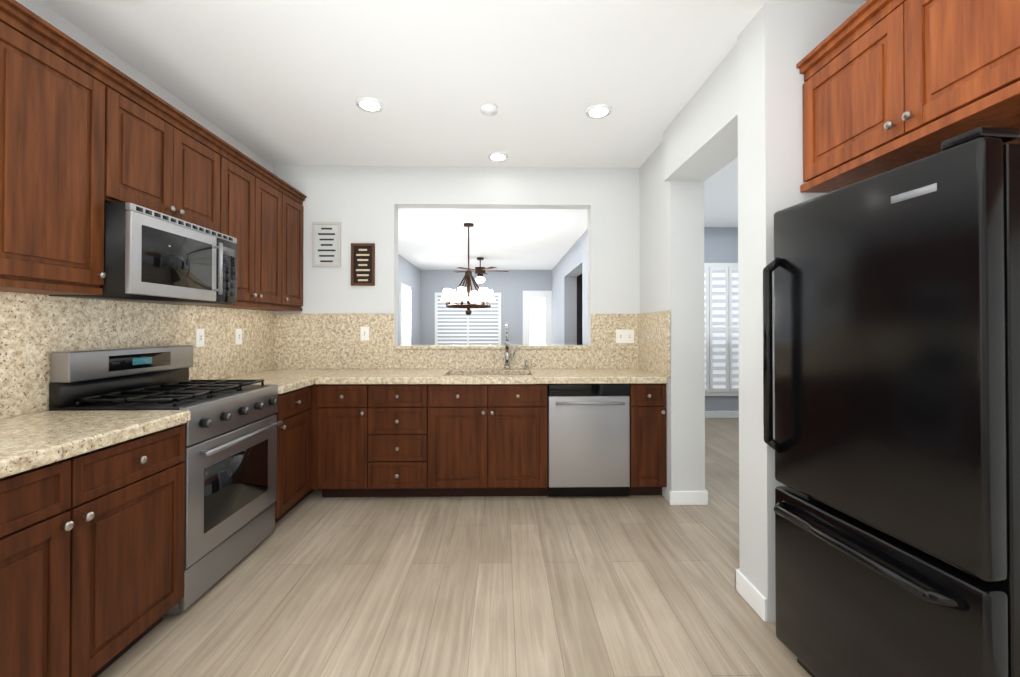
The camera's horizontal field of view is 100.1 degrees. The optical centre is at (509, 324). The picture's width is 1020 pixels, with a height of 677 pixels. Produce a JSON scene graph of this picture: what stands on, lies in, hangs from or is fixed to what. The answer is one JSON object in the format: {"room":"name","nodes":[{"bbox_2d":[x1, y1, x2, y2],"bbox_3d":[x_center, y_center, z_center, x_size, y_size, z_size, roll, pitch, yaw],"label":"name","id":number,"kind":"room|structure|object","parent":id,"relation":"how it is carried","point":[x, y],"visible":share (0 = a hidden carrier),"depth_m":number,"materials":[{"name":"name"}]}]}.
{"room":"kitchen","nodes":[
{"label":"kitchen","id":0,"kind":"room"},
{"bbox_2d":[16,0,275,410],"bbox_3d":[-2.153,-0.035,4.675,0.120,2.700,11.880,0,0,-1],"label":"wall","id":1,"kind":"structure","parent":0,"point":[37,7],"depth_m":2.31,"materials":[{"name":"grey paint"}]},
{"bbox_2d":[0,0,7,283],"bbox_3d":[-1.894,-0.632,1.156,0.267,0.938,0.634,0,0,-1],"label":"upper cabinet","id":2,"kind":"object","parent":1,"relation":"attached to","point":[3,7],"depth_m":1.50,"materials":[{"name":"brown wood"}]},
{"bbox_2d":[0,8,111,291],"bbox_3d":[-1.902,-0.628,1.641,0.267,0.938,0.590,0,0,-1],"label":"upper cabinet","id":3,"kind":"object","parent":1,"relation":"attached to","point":[58,96],"depth_m":1.66,"materials":[{"name":"brown wood"}]},
{"bbox_2d":[0,288,275,415],"bbox_3d":[-2.033,0.111,1.943,0.018,0.532,3.576,0,0,-1],"label":"backsplash","id":4,"kind":"structure","parent":1,"relation":"attached to","point":[33,325],"depth_m":2.14,"materials":[{"name":"beige stone"}]},
{"bbox_2d":[196,329,203,346],"bbox_3d":[-2.033,0.090,2.806,0.011,0.120,0.075,0,0,-1],"label":"electrical outlet","id":5,"kind":"object","parent":4,"relation":"attached to","point":[199,337],"visible":1,"depth_m":2.80,"materials":[{"name":"white plastic"}]},
{"bbox_2d":[235,329,241,344],"bbox_3d":[-2.041,0.093,3.216,0.011,0.120,0.075,0,0,-1],"label":"electrical outlet","id":6,"kind":"object","parent":4,"relation":"attached to","point":[238,336],"visible":1,"depth_m":3.21,"materials":[{"name":"white plastic"}]},
{"bbox_2d":[108,72,215,230],"bbox_3d":[-1.913,-0.821,2.255,0.267,0.543,0.760,0,0,-1],"label":"upper cabinet","id":7,"kind":"object","parent":1,"relation":"attached to","point":[157,161],"depth_m":2.16,"materials":[{"name":"brown wood"}]},
{"bbox_2d":[49,202,236,304],"bbox_3d":[-1.826,-0.326,2.253,0.397,0.413,0.756,0,0,-1],"label":"microwave","id":8,"kind":"object","parent":7,"relation":"attached to","point":[152,256],"visible":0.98,"depth_m":2.07,"materials":[{"name":"silver metal"}]},
{"bbox_2d":[216,144,287,307],"bbox_3d":[-1.927,-0.617,3.002,0.267,0.938,0.862,0,0,-1],"label":"upper cabinet","id":9,"kind":"object","parent":1,"relation":"attached to","point":[252,207],"depth_m":3.00,"materials":[{"name":"brown wood"}]},
{"bbox_2d":[288,188,304,307],"bbox_3d":[-1.936,-0.613,3.523,0.267,0.938,0.430,0,0,-1],"label":"upper cabinet","id":10,"kind":"object","parent":1,"relation":"attached to","point":[295,208],"depth_m":3.60,"materials":[{"name":"brown wood"}]},
{"bbox_2d":[400,283,410,344],"bbox_3d":[-2.149,-0.151,8.837,0.034,1.320,0.880,0,0,-1],"label":"window","id":11,"kind":"structure","parent":1,"relation":"in","point":[405,314],"depth_m":8.71,"materials":[{"name":"white glass"}]},
{"bbox_2d":[275,165,631,345],"bbox_3d":[-0.458,-0.042,3.835,3.180,2.700,0.140,0,0,-1],"label":"wall","id":12,"kind":"structure","parent":0,"point":[594,276],"depth_m":3.79,"materials":[{"name":"grey paint"}]},
{"bbox_2d":[312,222,340,266],"bbox_3d":[-1.603,-0.698,3.738,0.245,0.390,0.020,0,0,-1],"label":"picture frame","id":13,"kind":"object","parent":12,"relation":"attached to","point":[326,244],"visible":1,"depth_m":3.73,"materials":[{"name":"grey"}]},
{"bbox_2d":[351,243,374,285],"bbox_3d":[-1.288,-0.523,3.742,0.205,0.370,0.020,0,0,-1],"label":"picture frame","id":14,"kind":"object","parent":12,"relation":"attached to","point":[362,264],"visible":1,"depth_m":3.74,"materials":[{"name":"brown wood"}]},
{"bbox_2d":[274,315,637,370],"bbox_3d":[-0.453,0.149,3.753,3.205,0.484,0.018,0,0,-1],"label":"backsplash","id":15,"kind":"structure","parent":12,"relation":"attached to","point":[300,341],"depth_m":3.73,"materials":[{"name":"beige stone"}]},
{"bbox_2d":[360,327,368,340],"bbox_3d":[-1.266,0.082,3.723,0.075,0.120,0.011,0,0,-1],"label":"electrical outlet","id":16,"kind":"object","parent":15,"relation":"attached to","point":[364,333],"visible":1,"depth_m":3.72,"materials":[{"name":"white plastic"}]},
{"bbox_2d":[616,330,633,342],"bbox_3d":[1.014,0.108,3.764,0.160,0.120,0.011,0,0,-1],"label":"light switch","id":17,"kind":"object","parent":15,"relation":"attached to","point":[624,336],"visible":1,"depth_m":3.76,"materials":[{"name":"white plastic"}]},
{"bbox_2d":[435,292,500,344],"bbox_3d":[-1.032,-0.097,10.500,1.630,1.360,0.030,0,0,-1],"label":"window","id":18,"kind":"structure","parent":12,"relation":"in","point":[459,326],"depth_m":10.50,"materials":[{"name":"white plastic"}]},
{"bbox_2d":[393,345,590,348],"bbox_3d":[-0.152,0.205,3.841,1.731,0.031,0.215,0,0,-1],"label":"sill","id":19,"kind":"structure","parent":12,"relation":"on","point":[491,346],"depth_m":3.74,"materials":[{"name":"stone"}]},
{"bbox_2d":[523,291,551,344],"bbox_3d":[0.672,0.268,10.525,0.720,2.189,0.035,0,0,-1],"label":"patio door","id":20,"kind":"structure","parent":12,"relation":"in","point":[537,317],"depth_m":10.52,"materials":[{"name":"white glass"}]},
{"bbox_2d":[40,0,867,269],"bbox_3d":[0.736,-1.415,4.738,6.260,0.060,12.240,0,0,-1],"label":"ceiling","id":21,"kind":"structure","parent":0,"point":[282,82],"depth_m":2.45,"materials":[{"name":"white paint"}]},
{"bbox_2d":[356,97,383,111],"bbox_3d":[-0.891,-1.394,2.715,0.170,0.014,0.170,0,0,-1],"label":"recessed light","id":22,"kind":"object","parent":21,"relation":"in","point":[369,104],"visible":0.96,"depth_m":2.70,"materials":[{"name":"white"}]},
{"bbox_2d":[441,223,494,314],"bbox_3d":[-0.568,-0.748,5.859,0.724,1.254,0.736,0,0,-1],"label":"chandelier","id":23,"kind":"object","parent":21,"relation":"hanging from","point":[462,294],"visible":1,"depth_m":5.79,"materials":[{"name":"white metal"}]},
{"bbox_2d":[455,257,507,282],"bbox_3d":[-0.592,-1.093,8.716,1.136,0.516,1.121,0,0,-1],"label":"ceiling fan","id":24,"kind":"object","parent":21,"relation":"hanging from","point":[480,271],"visible":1,"depth_m":8.63,"materials":[{"name":"brown metal"}]},
{"bbox_2d":[481,103,497,115],"bbox_3d":[-0.135,-1.385,2.757,0.110,0.030,0.110,0,0,-1],"label":"smoke detector","id":25,"kind":"object","parent":21,"relation":"attached to","point":[489,109],"visible":1,"depth_m":2.73,"materials":[{"name":"white plastic"}]},
{"bbox_2d":[488,152,507,160],"bbox_3d":[-0.099,-1.387,3.538,0.170,0.014,0.170,0,0,-1],"label":"recessed light","id":26,"kind":"object","parent":21,"relation":"in","point":[497,156],"visible":0.94,"depth_m":3.52,"materials":[{"name":"white"}]},
{"bbox_2d":[585,104,611,118],"bbox_3d":[0.580,-1.393,2.798,0.170,0.014,0.170,0,0,-1],"label":"recessed light","id":27,"kind":"object","parent":21,"relation":"in","point":[595,111],"visible":0.94,"depth_m":2.79,"materials":[{"name":"white"}]},
{"bbox_2d":[97,418,811,676],"bbox_3d":[0.736,1.345,4.715,6.260,0.060,12.240,0,0,-1],"label":"floor","id":28,"kind":"structure","parent":0,"point":[315,583],"depth_m":2.03,"materials":[{"name":"brown wood"}]},
{"bbox_2d":[0,424,184,676],"bbox_3d":[-1.719,0.856,1.327,0.622,0.863,1.069,0,0,-1],"label":"base cabinet","id":29,"kind":"object","parent":28,"relation":"on","point":[92,523],"depth_m":1.44,"materials":[{"name":"brown wood"}]},
{"bbox_2d":[0,408,190,479],"bbox_3d":[-1.702,0.395,1.012,0.645,0.051,1.707,0,0,-1],"label":"countertop","id":30,"kind":"structure","parent":29,"relation":"on","point":[31,441],"depth_m":1.50,"materials":[{"name":"beige stone"}]},
{"bbox_2d":[49,345,282,614],"bbox_3d":[-1.692,0.710,2.247,0.655,1.170,0.756,0,0,-1],"label":"range","id":31,"kind":"object","parent":28,"relation":"on","point":[230,461],"visible":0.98,"depth_m":2.11,"materials":[{"name":"silver metal"}]},
{"bbox_2d":[274,384,313,522],"bbox_3d":[-1.747,0.868,2.861,0.622,0.863,0.466,0,0,-1],"label":"base cabinet","id":32,"kind":"object","parent":28,"relation":"on","point":[294,408],"depth_m":2.84,"materials":[{"name":"brown wood"}]},
{"bbox_2d":[224,368,345,395],"bbox_3d":[-1.741,0.413,3.183,0.645,0.051,1.103,0,0,-1],"label":"countertop","id":33,"kind":"structure","parent":32,"relation":"on","point":[287,380],"depth_m":3.10,"materials":[{"name":"beige stone"}]},
{"bbox_2d":[311,383,369,496],"bbox_3d":[-1.255,0.872,3.429,0.418,0.863,0.622,0,0,-1],"label":"base cabinet","id":34,"kind":"object","parent":28,"relation":"on","point":[340,412],"depth_m":3.12,"materials":[{"name":"brown wood"}]},
{"bbox_2d":[370,383,437,496],"bbox_3d":[-0.828,0.872,3.437,0.559,0.863,0.622,0,0,-1],"label":"base cabinet","id":35,"kind":"object","parent":28,"relation":"on","point":[387,420],"depth_m":3.13,"materials":[{"name":"brown wood"}]},
{"bbox_2d":[438,383,549,496],"bbox_3d":[-0.168,0.872,3.449,0.885,0.863,0.622,0,0,-1],"label":"base cabinet","id":36,"kind":"object","parent":28,"relation":"on","point":[493,437],"depth_m":3.14,"materials":[{"name":"brown wood"}]},
{"bbox_2d":[315,367,666,382],"bbox_3d":[-0.132,0.414,3.442,2.575,0.050,0.645,0,0,-1],"label":"countertop","id":37,"kind":"structure","parent":36,"relation":"on","point":[352,374],"depth_m":3.23,"materials":[{"name":"beige stone"}]},
{"bbox_2d":[502,327,529,370],"bbox_3d":[0.055,0.202,3.623,0.212,0.377,0.215,0,0,-1],"label":"faucet","id":38,"kind":"object","parent":37,"relation":"on","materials":[{"name":"silver metal"}]},
{"bbox_2d":[547,384,629,496],"bbox_3d":[0.580,0.874,3.427,0.605,0.860,0.658,0,0,-1],"label":"dishwasher","id":39,"kind":"object","parent":28,"relation":"on","point":[588,439],"visible":0.94,"depth_m":3.15,"materials":[{"name":"silver metal"}]},
{"bbox_2d":[606,383,666,494],"bbox_3d":[1.020,0.872,3.470,0.270,0.863,0.622,0,0,-1],"label":"base cabinet","id":40,"kind":"object","parent":28,"relation":"on","point":[647,401],"depth_m":3.16,"materials":[{"name":"brown wood"}]},
{"bbox_2d":[763,127,1019,676],"bbox_3d":[1.455,0.406,1.402,0.866,1.764,0.700,0,0,-7],"label":"refrigerator","id":41,"kind":"object","parent":28,"relation":"on","point":[895,444],"visible":1,"depth_m":1.21,"materials":[{"name":"black metal"}]},
{"bbox_2d":[632,3,843,621],"bbox_3d":[1.197,-0.022,6.270,0.315,2.700,8.810,0,0,-1],"label":"wall","id":42,"kind":"structure","parent":0,"point":[646,242],"depth_m":2.07,"materials":[{"name":"grey paint"}]},
{"bbox_2d":[638,311,669,378],"bbox_3d":[1.147,0.146,3.433,0.019,0.484,0.677,0,0,-1],"label":"backsplash","id":43,"kind":"structure","parent":42,"relation":"attached to","point":[653,327],"depth_m":3.37,"materials":[{"name":"beige stone"}]},
{"bbox_2d":[688,489,707,504],"bbox_3d":[1.396,1.263,4.539,0.021,0.099,2.935,0,0,-1],"label":"baseboard","id":44,"kind":"structure","parent":42,"relation":"attached to","point":[702,496],"depth_m":3.07,"materials":[{"name":"white wood"}]},
{"bbox_2d":[704,263,738,395],"bbox_3d":[2.794,0.071,6.011,1.220,1.870,0.060,0,0,-1],"label":"blinds","id":45,"kind":"object","parent":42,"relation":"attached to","point":[721,329],"visible":0.38,"depth_m":5.99,"materials":[{"name":"white plastic"}]},
{"bbox_2d":[705,411,738,417],"bbox_3d":[2.459,1.276,6.015,2.129,0.099,0.023,0,0,-1],"label":"baseboard","id":46,"kind":"structure","parent":42,"relation":"attached to","point":[708,414],"depth_m":6.02,"materials":[{"name":"white"}]},
{"bbox_2d":[735,569,761,593],"bbox_3d":[2.345,1.243,2.103,2.496,0.099,0.015,0,0,-1],"label":"baseboard","id":47,"kind":"structure","parent":42,"relation":"attached to","point":[750,593],"depth_m":2.01,"materials":[{"name":"white wood"}]},
{"bbox_2d":[796,0,1019,192],"bbox_3d":[1.622,-0.864,0.952,0.720,0.563,1.847,0,0,-1],"label":"upper cabinet","id":48,"kind":"object","parent":42,"relation":"attached to","point":[888,85],"visible":0.96,"depth_m":1.41,"materials":[{"name":"brown wood"}]},
{"bbox_2d":[844,4,861,20],"bbox_3d":[1.691,-0.057,1.984,0.510,2.700,0.220,0,0,-1],"label":"wall","id":49,"kind":"structure","parent":0,"point":[849,9],"depth_m":1.88,"materials":[{"name":"grey paint"}]}
]}

